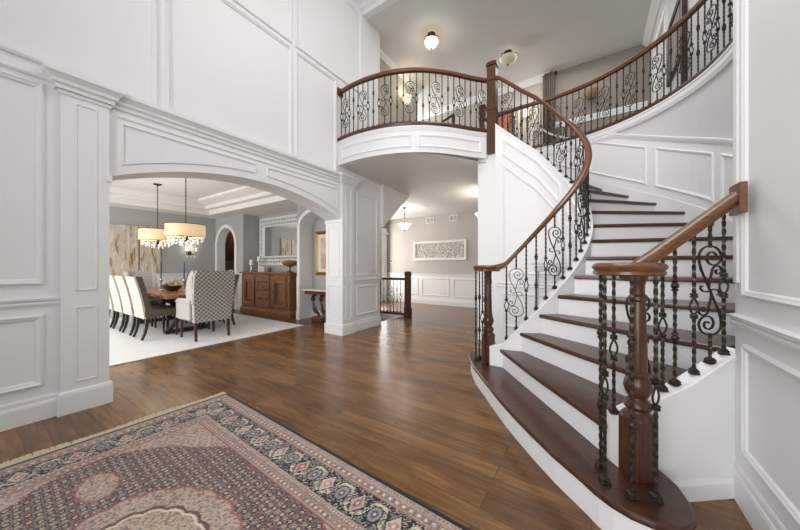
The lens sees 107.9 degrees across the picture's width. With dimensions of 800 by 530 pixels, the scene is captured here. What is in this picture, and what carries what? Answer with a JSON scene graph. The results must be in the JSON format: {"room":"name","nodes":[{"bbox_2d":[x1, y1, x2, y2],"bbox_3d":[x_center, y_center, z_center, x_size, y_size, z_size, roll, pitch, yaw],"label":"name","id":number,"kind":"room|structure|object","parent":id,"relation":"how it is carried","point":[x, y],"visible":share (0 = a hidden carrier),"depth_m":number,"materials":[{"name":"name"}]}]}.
{"room":"entrance foyer","nodes":[
{"label":"entrance foyer","id":0,"kind":"room"},
{"bbox_2d":[109,206,215,303],"bbox_3d":[-7.925,-0.400,6.244,0.134,3.400,7.700,0,0,33],"label":"wall","id":1,"kind":"structure","parent":0,"point":[172,258],"depth_m":8.37,"materials":[{"name":"grey paint"}]},
{"bbox_2d":[109,224,137,275],"bbox_3d":[-7.241,-0.370,7.140,0.044,1.300,1.250,0,0,33],"label":"painting","id":2,"kind":"object","parent":1,"relation":"attached to","point":[123,239],"visible":0.27,"depth_m":7.39,"materials":[{"name":"beige paint"}]},
{"bbox_2d":[109,304,169,317],"bbox_3d":[-7.914,1.200,6.117,0.024,0.200,7.500,0,0,33],"label":"baseboard","id":3,"kind":"structure","parent":1,"relation":"attached to","point":[111,312],"depth_m":7.24,"materials":[{"name":"white paint"}]},
{"bbox_2d":[140,226,159,270],"bbox_3d":[-6.757,-0.430,7.875,0.044,1.200,0.430,0,0,33],"label":"painting","id":4,"kind":"object","parent":1,"relation":"attached to","point":[149,257],"visible":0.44,"depth_m":7.85,"materials":[{"name":"beige paint"}]},
{"bbox_2d":[156,273,187,275],"bbox_3d":[-7.921,0.267,6.122,0.034,0.066,7.500,0,0,33],"label":"trim","id":5,"kind":"structure","parent":1,"relation":"attached to","point":[157,274],"depth_m":8.22,"materials":[{"name":"white paint"}]},
{"bbox_2d":[185,248,196,257],"bbox_3d":[-6.205,-0.365,8.619,0.150,0.310,0.320,0,0,33],"label":"wall sconce","id":6,"kind":"object","parent":1,"relation":"attached to","point":[189,252],"visible":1,"depth_m":8.63,"materials":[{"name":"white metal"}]},
{"bbox_2d":[0,0,379,404],"bbox_3d":[-2.817,-2.200,3.097,0.426,7.000,8.070,0,0,33],"label":"wall","id":7,"kind":"structure","parent":0,"point":[270,73],"depth_m":3.24,"materials":[{"name":"white paint"}]},
{"bbox_2d":[0,43,57,64],"bbox_3d":[-3.915,-1.715,1.066,0.030,0.050,3.470,0,0,33],"label":"trim","id":8,"kind":"structure","parent":7,"relation":"attached to","point":[4,47],"depth_m":2.35,"materials":[{"name":"white paint"}]},
{"bbox_2d":[0,391,59,431],"bbox_3d":[-3.912,1.200,1.076,0.024,0.200,3.490,0,0,33],"label":"baseboard","id":9,"kind":"structure","parent":7,"relation":"attached to","point":[31,410],"depth_m":2.38,"materials":[{"name":"white paint"}]},
{"bbox_2d":[0,296,60,307],"bbox_3d":[-3.908,0.307,1.073,0.034,0.066,3.490,0,0,33],"label":"trim","id":10,"kind":"structure","parent":7,"relation":"attached to","point":[9,303],"depth_m":2.38,"materials":[{"name":"white paint"}]},
{"bbox_2d":[56,88,112,417],"bbox_3d":[-2.853,-0.120,2.643,0.067,2.840,0.347,0,0,33],"label":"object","id":11,"kind":"structure","parent":7,"relation":"attached to","point":[84,121],"depth_m":2.62,"materials":[{"name":"white paint"}]},
{"bbox_2d":[106,175,112,382],"bbox_3d":[-2.946,0.228,2.884,0.475,2.145,0.042,0,0,33],"label":"trim","id":12,"kind":"structure","parent":7,"relation":"attached to","point":[108,178],"depth_m":2.75,"materials":[{"name":"white paint"}]},
{"bbox_2d":[42,61,360,186],"bbox_3d":[-1.883,-1.597,4.051,0.136,0.155,3.922,0,0,33],"label":"trim","id":13,"kind":"structure","parent":7,"relation":"attached to","point":[60,77],"depth_m":3.15,"materials":[{"name":"white paint"}]},
{"bbox_2d":[118,115,339,185],"bbox_3d":[-1.931,-1.453,4.088,0.016,0.026,2.980,0,0,33],"label":"trim","id":14,"kind":"structure","parent":7,"relation":"attached to","point":[120,117],"depth_m":3.54,"materials":[{"name":"white paint"}]},
{"bbox_2d":[324,219,343,335],"bbox_3d":[-1.241,0.228,5.471,0.475,2.145,0.042,0,0,33],"label":"trim","id":15,"kind":"structure","parent":7,"relation":"attached to","point":[332,325],"depth_m":5.48,"materials":[{"name":"white paint"}]},
{"bbox_2d":[340,182,355,335],"bbox_3d":[-0.978,-0.120,5.486,0.067,2.840,0.362,0,0,33],"label":"trim","id":16,"kind":"structure","parent":7,"relation":"attached to","point":[347,190],"depth_m":5.46,"materials":[{"name":"white paint"}]},
{"bbox_2d":[354,315,380,330],"bbox_3d":[-0.830,1.200,6.113,0.424,0.200,0.894,0,0,33],"label":"baseboard","id":17,"kind":"object","parent":7,"relation":"attached to","point":[366,323],"visible":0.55,"depth_m":6.00,"materials":[{"name":"white paint"}]},
{"bbox_2d":[354,278,381,282],"bbox_3d":[-0.823,0.317,6.115,0.434,0.066,0.904,0,0,33],"label":"trim","id":18,"kind":"structure","parent":7,"relation":"attached to","point":[372,279],"depth_m":5.96,"materials":[{"name":"white paint"}]},
{"bbox_2d":[368,270,375,275],"bbox_3d":[-0.593,0.166,6.118,0.014,0.105,0.233,0,0,33],"label":"switch plate","id":19,"kind":"object","parent":7,"relation":"attached to","point":[369,271],"visible":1,"depth_m":6.10,"materials":[{"name":"white plastic"}]},
{"bbox_2d":[109,178,296,218],"bbox_3d":[-5.379,-1.634,4.804,5.730,0.372,8.100,0,0,33],"label":"ceiling","id":20,"kind":"structure","parent":0,"point":[212,199],"depth_m":7.17,"materials":[{"name":"white paint"}]},
{"bbox_2d":[138,183,175,248],"bbox_3d":[-5.450,-1.084,6.540,0.667,1.451,0.667,0,0,33],"label":"chandelier","id":21,"kind":"object","parent":20,"relation":"hanging from","point":[156,235],"visible":0.91,"depth_m":6.31,"materials":[{"name":"beige fabric"}]},
{"bbox_2d":[164,178,205,246],"bbox_3d":[-4.214,-1.084,5.725,0.667,1.451,0.667,0,0,33],"label":"chandelier","id":22,"kind":"object","parent":20,"relation":"hanging from","point":[185,231],"visible":0.95,"depth_m":5.54,"materials":[{"name":"beige fabric"}]},
{"bbox_2d":[225,261,233,270],"bbox_3d":[-6.071,-0.150,10.322,4.700,3.100,1.350,0,0,33],"label":"wall","id":23,"kind":"structure","parent":0,"point":[229,265],"depth_m":11.42,"materials":[{"name":"grey paint"}]},
{"bbox_2d":[225,231,233,260],"bbox_3d":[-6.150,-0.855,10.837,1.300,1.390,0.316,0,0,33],"label":"door","id":24,"kind":"structure","parent":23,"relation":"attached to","point":[229,243],"depth_m":10.76,"materials":[{"name":"brown wood"}]},
{"bbox_2d":[216,204,325,310],"bbox_3d":[-3.312,-0.200,7.921,5.750,3.000,0.580,0,0,33],"label":"wall","id":25,"kind":"structure","parent":0,"point":[246,227],"depth_m":8.42,"materials":[{"name":"grey paint"}]},
{"bbox_2d":[215,224,236,308],"bbox_3d":[-5.255,0.033,8.969,1.280,2.535,0.250,0,0,33],"label":"trim","id":26,"kind":"structure","parent":25,"relation":"attached to","point":[222,233],"depth_m":9.17,"materials":[{"name":"white paint"}]},
{"bbox_2d":[238,275,296,310],"bbox_3d":[-3.602,0.790,7.757,2.725,1.020,0.014,0,0,33],"label":"trim","id":27,"kind":"structure","parent":25,"relation":"attached to","point":[240,278],"depth_m":8.41,"materials":[{"name":"white paint"}]},
{"bbox_2d":[259,214,296,264],"bbox_3d":[-3.285,-0.680,8.098,2.190,1.370,0.055,0,0,33],"label":"wall mirror","id":28,"kind":"object","parent":25,"relation":"attached to","point":[278,240],"visible":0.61,"depth_m":8.18,"materials":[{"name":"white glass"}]},
{"bbox_2d":[296,311,300,319],"bbox_3d":[-2.429,1.205,6.962,0.120,0.190,0.050,0,0,33],"label":"trim","id":29,"kind":"structure","parent":25,"relation":"attached to","point":[298,314],"depth_m":6.94,"materials":[{"name":"white paint"}]},
{"bbox_2d":[297,210,318,318],"bbox_3d":[-1.700,-0.028,6.705,1.590,2.655,0.385,0,0,33],"label":"trim","id":30,"kind":"structure","parent":25,"relation":"attached to","point":[306,220],"depth_m":7.03,"materials":[{"name":"white paint"}]},
{"bbox_2d":[312,309,324,315],"bbox_3d":[-1.597,1.200,6.860,1.420,0.200,0.024,0,0,33],"label":"baseboard","id":31,"kind":"structure","parent":25,"relation":"attached to","point":[319,311],"depth_m":7.14,"materials":[{"name":"white paint"}]},
{"bbox_2d":[315,231,325,274],"bbox_3d":[-1.712,-0.285,6.923,0.880,1.060,0.045,0,0,33],"label":"picture","id":32,"kind":"object","parent":25,"relation":"attached to","point":[320,237],"visible":0.38,"depth_m":7.08,"materials":[{"name":"beige"}]},
{"bbox_2d":[321,238,325,268],"bbox_3d":[-1.707,-0.275,6.930,0.520,0.740,0.004,0,0,33],"label":"print","id":33,"kind":"object","parent":32,"relation":"attached to","point":[323,240],"depth_m":7.02},
{"bbox_2d":[0,301,752,529],"bbox_3d":[-0.840,1.360,4.267,14.100,0.120,12.200,0,0,33],"label":"floor","id":34,"kind":"structure","parent":0,"point":[399,399],"depth_m":2.62,"materials":[{"name":"brown wood"}]},
{"bbox_2d":[109,313,302,366],"bbox_3d":[-5.201,1.292,5.646,4.620,0.012,4.400,0,0,33],"label":"dining rug","id":35,"kind":"object","parent":34,"relation":"on","point":[123,348],"visible":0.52,"depth_m":5.16,"materials":[{"name":"white carpet"}]},
{"bbox_2d":[109,289,142,327],"bbox_3d":[-5.988,0.741,6.250,0.502,1.085,0.657,0,0,33],"label":"dining chair","id":36,"kind":"object","parent":35,"relation":"on","point":[111,307],"visible":0.23,"depth_m":5.98,"materials":[{"name":"white fabric"}]},
{"bbox_2d":[109,275,153,330],"bbox_3d":[-5.471,0.741,5.909,0.502,1.085,0.657,0,0,33],"label":"dining chair","id":37,"kind":"object","parent":35,"relation":"on","point":[117,302],"visible":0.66,"depth_m":5.66,"materials":[{"name":"white fabric"}]},
{"bbox_2d":[114,276,164,335],"bbox_3d":[-4.953,0.741,5.568,0.502,1.085,0.657,0,0,33],"label":"dining chair","id":38,"kind":"object","parent":35,"relation":"on","point":[121,282],"visible":0.73,"depth_m":5.37,"materials":[{"name":"white fabric"}]},
{"bbox_2d":[123,270,161,317],"bbox_3d":[-6.199,0.707,7.022,0.666,1.156,0.600,0,0,33],"label":"chair","id":39,"kind":"object","parent":35,"relation":"on","point":[149,277],"visible":0.21,"depth_m":7.23,"materials":[{"name":"fabric"}]},
{"bbox_2d":[124,276,177,340],"bbox_3d":[-4.436,0.741,5.226,0.502,1.085,0.657,0,0,33],"label":"dining chair","id":40,"kind":"object","parent":35,"relation":"on","point":[142,308],"visible":0.95,"depth_m":5.01,"materials":[{"name":"white fabric"}]},
{"bbox_2d":[130,276,151,318],"bbox_3d":[-4.540,0.562,5.068,0.502,0.720,0.217,0,0,33],"label":"chair back","id":41,"kind":"object","parent":40,"relation":"on","point":[138,292],"depth_m":4.96,"materials":[{"name":"white fabric"}]},
{"bbox_2d":[140,287,207,333],"bbox_3d":[-4.860,0.907,6.155,2.609,0.744,1.039,0,0,33],"label":"dining table","id":42,"kind":"object","parent":35,"relation":"on","point":[165,295],"visible":0.31,"depth_m":5.51,"materials":[{"name":"brown wood"}]},
{"bbox_2d":[159,262,163,289],"bbox_3d":[-5.062,0.232,6.165,0.090,0.604,0.088,0,0,33],"label":"candlestick","id":43,"kind":"object","parent":42,"relation":"on","point":[160,279],"visible":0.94,"depth_m":6.15,"materials":[{"name":"silver metal"}]},
{"bbox_2d":[160,262,161,278],"bbox_3d":[-5.062,0.113,6.165,0.022,0.365,0.021,0,0,33],"label":"candle","id":44,"kind":"object","parent":43,"relation":"on","point":[161,262],"depth_m":6.16,"materials":[{"name":"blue wax"}]},
{"bbox_2d":[161,281,182,290],"bbox_3d":[-4.765,0.432,6.089,0.600,0.202,0.330,0,0,33],"label":"bowl","id":45,"kind":"object","parent":42,"relation":"on","point":[170,286],"visible":1,"depth_m":5.96,"materials":[{"name":"brown wood"}]},
{"bbox_2d":[181,262,185,290],"bbox_3d":[-4.451,0.232,6.002,0.090,0.604,0.088,0,0,33],"label":"candlestick","id":46,"kind":"object","parent":42,"relation":"on","point":[184,279],"visible":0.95,"depth_m":6.00,"materials":[{"name":"silver metal"}]},
{"bbox_2d":[183,262,184,278],"bbox_3d":[-4.451,0.113,6.002,0.022,0.365,0.021,0,0,33],"label":"candle","id":47,"kind":"object","parent":46,"relation":"on","point":[184,262],"depth_m":6.00,"materials":[{"name":"blue wax"}]},
{"bbox_2d":[165,273,189,319],"bbox_3d":[-5.379,0.741,7.174,0.502,1.085,0.657,0,0,33],"label":"dining chair","id":48,"kind":"object","parent":35,"relation":"on","point":[171,316],"visible":0.04,"depth_m":6.92,"materials":[{"name":"grey fabric"}]},
{"bbox_2d":[175,270,234,341],"bbox_3d":[-3.481,0.687,5.230,0.740,1.196,0.693,0,0,33],"label":"chair","id":49,"kind":"object","parent":35,"relation":"on","point":[209,294],"visible":1,"depth_m":5.00,"materials":[{"name":"fabric"}]},
{"bbox_2d":[198,274,239,328],"bbox_3d":[-3.826,0.741,6.151,0.502,1.085,0.657,0,0,33],"label":"dining chair","id":50,"kind":"object","parent":35,"relation":"on","point":[237,276],"visible":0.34,"depth_m":6.18,"materials":[{"name":"grey fabric"}]},
{"bbox_2d":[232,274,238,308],"bbox_3d":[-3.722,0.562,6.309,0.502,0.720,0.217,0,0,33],"label":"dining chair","id":51,"kind":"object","parent":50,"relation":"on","point":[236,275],"depth_m":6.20,"materials":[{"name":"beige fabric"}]},
{"bbox_2d":[0,392,469,529],"bbox_3d":[-1.157,1.293,1.256,3.129,0.012,2.026,0,0,36],"label":"rug","id":52,"kind":"object","parent":34,"relation":"on","point":[216,462],"visible":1,"depth_m":1.71,"materials":[{"name":"fabric"}]},
{"bbox_2d":[240,271,296,318],"bbox_3d":[-3.467,0.743,7.822,2.250,1.112,0.516,0,0,33],"label":"sideboard","id":53,"kind":"object","parent":34,"relation":"on","point":[264,293],"visible":0.98,"depth_m":7.47,"materials":[{"name":"brown wood"}]},
{"bbox_2d":[258,266,263,271],"bbox_3d":[-3.852,0.112,8.072,0.220,0.148,0.022,0,0,23],"label":"photo frame","id":54,"kind":"object","parent":53,"relation":"on","point":[260,268],"visible":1,"depth_m":8.06,"materials":[{"name":"white plastic"}]},
{"bbox_2d":[282,260,296,272],"bbox_3d":[-2.749,0.034,7.275,0.370,0.304,0.370,0,0,33],"label":"copper bowl","id":55,"kind":"object","parent":53,"relation":"on","point":[289,263],"visible":0.98,"depth_m":7.16,"materials":[{"name":"brown metal"}]},
{"bbox_2d":[303,288,325,322],"bbox_3d":[-1.781,0.931,6.708,0.920,0.738,0.400,0,0,33],"label":"console table","id":56,"kind":"object","parent":34,"relation":"on","point":[314,291],"visible":0.88,"depth_m":6.67,"materials":[{"name":"brown wood"}]},
{"bbox_2d":[380,271,411,317],"bbox_3d":[-0.381,0.730,7.654,1.538,1.140,0.155,0,0,33],"label":"railing","id":57,"kind":"object","parent":34,"relation":"on","point":[407,313],"visible":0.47,"depth_m":7.27,"materials":[{"name":"brown wood"}]},
{"bbox_2d":[531,263,561,306],"bbox_3d":[1.983,0.635,3.915,0.360,1.330,0.260,0,0,33],"label":"wall panel","id":58,"kind":"object","parent":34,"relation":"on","point":[539,268],"visible":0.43,"depth_m":3.86,"materials":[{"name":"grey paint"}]},
{"bbox_2d":[468,124,735,529],"bbox_3d":[2.083,-0.545,3.328,2.704,3.690,4.570,0,0,33],"label":"staircase","id":59,"kind":"structure","parent":34,"relation":"on","point":[541,381],"depth_m":2.43,"materials":[{"name":"brown wood"}]},
{"bbox_2d":[473,75,591,365],"bbox_3d":[1.674,-1.038,3.787,1.377,4.280,1.829,0,0,33],"label":"stair railing","id":60,"kind":"object","parent":59,"relation":"on","point":[488,337],"visible":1,"depth_m":3.25,"materials":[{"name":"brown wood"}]},
{"bbox_2d":[591,181,747,503],"bbox_3d":[1.453,0.340,1.518,0.898,1.523,0.328,0,0,-3],"label":"stair railing","id":61,"kind":"object","parent":59,"relation":"on","point":[638,428],"visible":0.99,"depth_m":1.49,"materials":[{"name":"brown wood"}]},
{"bbox_2d":[360,0,398,19],"bbox_3d":[2.111,-5.346,4.082,7.570,0.608,0.100,0,0,33],"label":"crown molding","id":62,"kind":"structure","parent":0,"point":[389,3],"depth_m":5.74,"materials":[{"name":"white paint"}]},
{"bbox_2d":[380,184,408,226],"bbox_3d":[-0.408,-1.285,6.992,0.820,0.930,1.075,0,0,33],"label":"wall","id":63,"kind":"structure","parent":0,"point":[391,200],"depth_m":6.48,"materials":[{"name":"white paint"}]},
{"bbox_2d":[380,58,417,123],"bbox_3d":[-0.164,-3.370,7.517,0.150,3.340,2.230,0,0,33],"label":"wall","id":64,"kind":"structure","parent":0,"point":[383,66],"depth_m":7.42,"materials":[{"name":"grey paint"}]},
{"bbox_2d":[380,49,421,94],"bbox_3d":[-0.102,-4.980,7.530,0.240,0.120,2.320,0,0,33],"label":"trim","id":65,"kind":"structure","parent":64,"relation":"attached to","point":[383,56],"depth_m":7.35,"materials":[{"name":"white paint"}]},
{"bbox_2d":[402,94,410,104],"bbox_3d":[0.176,-4.357,7.670,0.250,0.234,0.236,0,0,33],"label":"wall sconce","id":66,"kind":"object","parent":64,"relation":"attached to","point":[407,100],"visible":0.59,"depth_m":7.59,"materials":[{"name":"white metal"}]},
{"bbox_2d":[341,153,485,219],"bbox_3d":[2.050,-1.732,6.106,9.900,0.185,4.848,0,0,33],"label":"ceiling","id":67,"kind":"structure","parent":0,"point":[444,184],"depth_m":5.96,"materials":[{"name":"white paint"}]},
{"bbox_2d":[398,207,410,230],"bbox_3d":[0.130,-1.308,8.371,0.400,0.675,0.397,0,0,33],"label":"pendant lamp","id":68,"kind":"object","parent":67,"relation":"hanging from","point":[404,226],"visible":1,"depth_m":8.28,"materials":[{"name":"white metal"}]},
{"bbox_2d":[380,211,477,300],"bbox_3d":[3.422,-0.200,8.187,9.900,3.000,0.164,0,0,33],"label":"wall","id":69,"kind":"structure","parent":0,"point":[399,241],"depth_m":9.61,"materials":[{"name":"grey paint"}]},
{"bbox_2d":[380,228,387,301],"bbox_3d":[-0.690,-0.010,10.553,0.370,2.620,0.380,0,0,33],"label":"trim","id":70,"kind":"structure","parent":69,"relation":"attached to","point":[383,232],"depth_m":10.44,"materials":[{"name":"white paint"}]},
{"bbox_2d":[426,217,433,223],"bbox_3d":[0.999,-1.490,9.689,0.310,0.210,0.022,0,0,33],"label":"air vent","id":71,"kind":"object","parent":69,"relation":"in","point":[429,220],"visible":1,"depth_m":9.69,"materials":[{"name":"white metal"}]},
{"bbox_2d":[387,295,477,307],"bbox_3d":[3.370,1.200,8.108,9.900,0.200,0.024,0,0,33],"label":"baseboard","id":72,"kind":"structure","parent":69,"relation":"attached to","point":[448,302],"depth_m":9.49,"materials":[{"name":"white paint"}]},
{"bbox_2d":[387,273,477,275],"bbox_3d":[3.367,0.312,8.104,9.900,0.066,0.034,0,0,33],"label":"trim","id":73,"kind":"structure","parent":69,"relation":"attached to","point":[436,274],"depth_m":9.54,"materials":[{"name":"white paint"}]},
{"bbox_2d":[394,277,477,297],"bbox_3d":[2.103,0.725,8.947,5.560,0.570,0.018,0,0,33],"label":"trim","id":74,"kind":"structure","parent":69,"relation":"attached to","point":[396,277],"depth_m":9.51,"materials":[{"name":"white paint"}]},
{"bbox_2d":[413,239,466,260],"bbox_3d":[1.264,-0.475,9.492,1.900,0.650,0.060,0,0,33],"label":"relief","id":75,"kind":"object","parent":69,"relation":"attached to","point":[439,249],"visible":1,"depth_m":9.46,"materials":[{"name":"white plastic"}]},
{"bbox_2d":[449,214,457,221],"bbox_3d":[1.700,-1.490,9.227,0.310,0.210,0.022,0,0,33],"label":"air vent","id":76,"kind":"object","parent":69,"relation":"in","point":[451,217],"visible":1,"depth_m":9.22,"materials":[{"name":"white metal"}]},
{"bbox_2d":[420,82,542,207],"bbox_3d":[3.398,-3.355,8.151,9.900,3.370,0.150,0,0,33],"label":"wall","id":77,"kind":"structure","parent":0,"point":[537,89],"depth_m":8.15,"materials":[{"name":"grey paint"}]},
{"bbox_2d":[418,71,549,120],"bbox_3d":[1.559,-4.965,9.195,5.680,0.150,0.130,0,0,33],"label":"trim","id":78,"kind":"structure","parent":77,"relation":"attached to","point":[537,79],"depth_m":8.60,"materials":[{"name":"white paint"}]},
{"bbox_2d":[498,110,513,134],"bbox_3d":[2.938,-3.980,8.343,0.600,0.840,0.035,0,0,33],"label":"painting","id":79,"kind":"object","parent":77,"relation":"attached to","point":[509,115],"visible":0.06,"depth_m":8.29,"materials":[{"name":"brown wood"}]},
{"bbox_2d":[583,87,598,98],"bbox_3d":[4.613,-4.175,7.033,0.320,0.310,0.338,0,0,33],"label":"wall lamp","id":80,"kind":"object","parent":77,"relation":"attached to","point":[594,89],"visible":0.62,"depth_m":6.94,"materials":[{"name":"brown metal"}]},
{"bbox_2d":[555,101,647,128],"bbox_3d":[4.772,-3.630,7.101,1.950,0.140,0.050,0,0,33],"label":"trim","id":81,"kind":"structure","parent":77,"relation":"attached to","point":[640,104],"depth_m":6.94,"materials":[{"name":"white paint"}]},
{"bbox_2d":[478,154,494,339],"bbox_3d":[1.510,-0.450,5.020,0.315,3.500,0.075,0,0,33],"label":"wall","id":82,"kind":"structure","parent":0,"point":[486,171],"depth_m":4.99,"materials":[{"name":"white paint"}]},
{"bbox_2d":[338,125,486,165],"bbox_3d":[0.156,-2.039,4.956,2.662,0.438,0.557,0,0,7],"label":"balcony","id":83,"kind":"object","parent":82,"relation":"attached to","point":[429,139],"depth_m":4.80,"materials":[{"name":"white paint"}]},
{"bbox_2d":[496,138,583,326],"bbox_3d":[2.055,-0.543,4.108,0.519,3.087,1.618,0,0,-15],"label":"trim","id":84,"kind":"structure","parent":82,"relation":"attached to","point":[498,284],"depth_m":4.52,"materials":[{"name":"white paint"}]},
{"bbox_2d":[367,0,651,113],"bbox_3d":[2.261,-5.090,6.427,9.900,0.100,3.980,0,0,33],"label":"ceiling","id":85,"kind":"structure","parent":0,"point":[545,35],"depth_m":6.33,"materials":[{"name":"white paint"}]},
{"bbox_2d":[424,31,438,49],"bbox_3d":[0.690,-4.875,6.361,0.330,0.330,0.318,0,0,33],"label":"ceiling lamp","id":86,"kind":"object","parent":85,"relation":"attached to","point":[431,41],"visible":1,"depth_m":6.29,"materials":[{"name":"white glass"}]},
{"bbox_2d":[499,49,517,66],"bbox_3d":[2.560,-4.875,6.888,0.421,0.330,0.407,0,0,33],"label":"ceiling lamp","id":87,"kind":"object","parent":85,"relation":"attached to","point":[508,58],"visible":1,"depth_m":6.80,"materials":[{"name":"white glass"}]},
{"bbox_2d":[542,70,556,142],"bbox_3d":[3.865,-3.645,7.523,0.350,2.730,0.100,0,0,33],"label":"drape","id":88,"kind":"object","parent":85,"relation":"hanging from","point":[548,78],"visible":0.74,"depth_m":7.52,"materials":[{"name":"grey fabric"}]},
{"bbox_2d":[554,44,648,140],"bbox_3d":[4.800,-3.652,7.125,1.970,2.765,0.020,0,0,33],"label":"wall","id":89,"kind":"structure","parent":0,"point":[572,77],"depth_m":7.04,"materials":[{"name":"grey paint"}]},
{"bbox_2d":[545,137,732,219],"bbox_3d":[2.939,-0.981,3.921,1.453,2.678,4.076,0,0,0],"label":"wall","id":90,"kind":"structure","parent":0,"point":[689,172],"depth_m":4.00,"materials":[{"name":"white paint"}]},
{"bbox_2d":[531,127,732,201],"bbox_3d":[3.024,-1.280,3.765,1.246,2.863,3.820,0,0,5],"label":"trim","id":91,"kind":"structure","parent":90,"relation":"attached to","point":[722,155],"depth_m":4.12,"materials":[{"name":"white paint"}]},
{"bbox_2d":[619,61,732,137],"bbox_3d":[2.805,-0.430,4.020,1.995,3.460,4.892,0,0,-3],"label":"wall","id":92,"kind":"structure","parent":0,"point":[708,112],"depth_m":3.48,"materials":[{"name":"grey paint"}]},
{"bbox_2d":[536,42,732,152],"bbox_3d":[3.139,-2.192,4.240,1.024,0.125,3.604,0,0,-11],"label":"trim","id":93,"kind":"structure","parent":92,"relation":"attached to","point":[726,58],"depth_m":3.92,"materials":[{"name":"white paint"}]},
{"bbox_2d":[542,133,732,181],"bbox_3d":[2.925,-1.321,3.922,1.456,1.658,4.056,0,0,0],"label":"trim","id":94,"kind":"structure","parent":92,"relation":"attached to","point":[712,140],"depth_m":4.06,"materials":[{"name":"white paint"}]},
{"bbox_2d":[649,0,732,102],"bbox_3d":[5.709,-3.345,4.680,2.220,3.390,3.100,0,0,33],"label":"wall","id":95,"kind":"structure","parent":0,"point":[671,3],"depth_m":3.95,"materials":[{"name":"grey paint"}]},
{"bbox_2d":[642,0,661,46],"bbox_3d":[5.605,-4.965,4.641,2.350,0.150,3.180,0,0,33],"label":"trim","id":96,"kind":"structure","parent":95,"relation":"attached to","point":[655,5],"depth_m":5.92,"materials":[{"name":"white paint"}]},
{"bbox_2d":[653,4,667,101],"bbox_3d":[4.828,-3.345,5.405,0.050,2.150,1.100,0,0,33],"label":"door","id":97,"kind":"structure","parent":95,"relation":"in","point":[664,18],"depth_m":5.14,"materials":[{"name":"white paint"}]},
{"bbox_2d":[666,0,680,87],"bbox_3d":[4.213,-3.420,4.469,0.045,0.920,0.920,0,0,33],"label":"framed picture","id":98,"kind":"object","parent":95,"relation":"attached to","point":[676,16],"visible":0.56,"depth_m":4.50,"materials":[{"name":"brown wood"}]},
{"bbox_2d":[669,3,679,77],"bbox_3d":[4.224,-3.420,4.461,0.010,0.800,0.800,0,0,33],"label":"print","id":99,"kind":"object","parent":98,"relation":"attached to","point":[675,18],"depth_m":4.47,"materials":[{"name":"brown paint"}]},
{"bbox_2d":[681,0,687,84],"bbox_3d":[3.913,-3.575,4.008,0.060,2.610,0.060,0,0,33],"label":"trim","id":100,"kind":"structure","parent":95,"relation":"attached to","point":[684,3],"depth_m":3.98,"materials":[{"name":"brown wood"}]},
{"bbox_2d":[735,0,799,529],"bbox_3d":[0.519,-2.175,-0.696,0.318,6.950,5.410,0,0,33],"label":"wall","id":101,"kind":"structure","parent":0,"point":[767,372],"depth_m":1.31,"materials":[{"name":"white paint"}]},
{"bbox_2d":[733,0,738,282],"bbox_3d":[1.870,-2.750,1.618,0.014,5.700,0.050,0,0,33],"label":"trim","id":102,"kind":"structure","parent":101,"relation":"attached to","point":[735,2],"depth_m":1.61,"materials":[{"name":"white paint"}]},
{"bbox_2d":[732,460,785,529],"bbox_3d":[0.395,1.200,-0.614,0.014,0.200,5.410,0,0,33],"label":"baseboard","id":103,"kind":"structure","parent":101,"relation":"attached to","point":[757,512],"depth_m":1.44,"materials":[{"name":"white paint"}]},
{"bbox_2d":[727,313,799,351],"bbox_3d":[0.387,0.302,-0.609,0.034,0.066,5.410,0,0,33],"label":"trim","id":104,"kind":"structure","parent":101,"relation":"attached to","point":[787,338],"depth_m":1.29,"materials":[{"name":"white paint"}]},
{"bbox_3d":[-0.808,2.170,7.258,1.300,1.500,1.030,0,0,33],"label":"wall","id":105,"kind":"structure","parent":0,"visible":0},
{"bbox_2d":[380,313,402,321],"bbox_3d":[-0.761,1.353,7.275,1.320,0.175,1.070,0,0,33],"label":"trim","id":106,"kind":"structure","parent":105,"relation":"on","point":[383,315],"depth_m":7.53,"materials":[{"name":"white paint"}]},
{"bbox_3d":[1.980,-2.199,6.001,9.900,0.118,5.000,0,0,33],"label":"floor","id":107,"kind":"structure","parent":0,"visible":0},
{"bbox_2d":[337,60,498,154],"bbox_3d":[0.251,-2.660,4.946,2.855,1.560,0.570,0,0,7],"label":"balcony railing","id":108,"kind":"object","parent":107,"relation":"on","point":[492,66],"visible":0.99,"depth_m":4.86,"materials":[{"name":"brown wood"}]},
{"bbox_2d":[443,114,454,123],"bbox_3d":[0.819,-2.616,5.886,0.661,0.692,0.062,0,0,42],"label":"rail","id":109,"kind":"object","parent":107,"relation":"on","point":[451,115],"visible":0.16,"depth_m":5.70,"materials":[{"name":"brown wood"}]},
{"bbox_2d":[478,0,732,147],"bbox_3d":[2.944,-2.879,4.590,1.265,1.242,4.315,0,0,-18],"label":"gallery railing","id":110,"kind":"object","parent":107,"relation":"on","point":[700,3],"visible":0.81,"depth_m":4.20,"materials":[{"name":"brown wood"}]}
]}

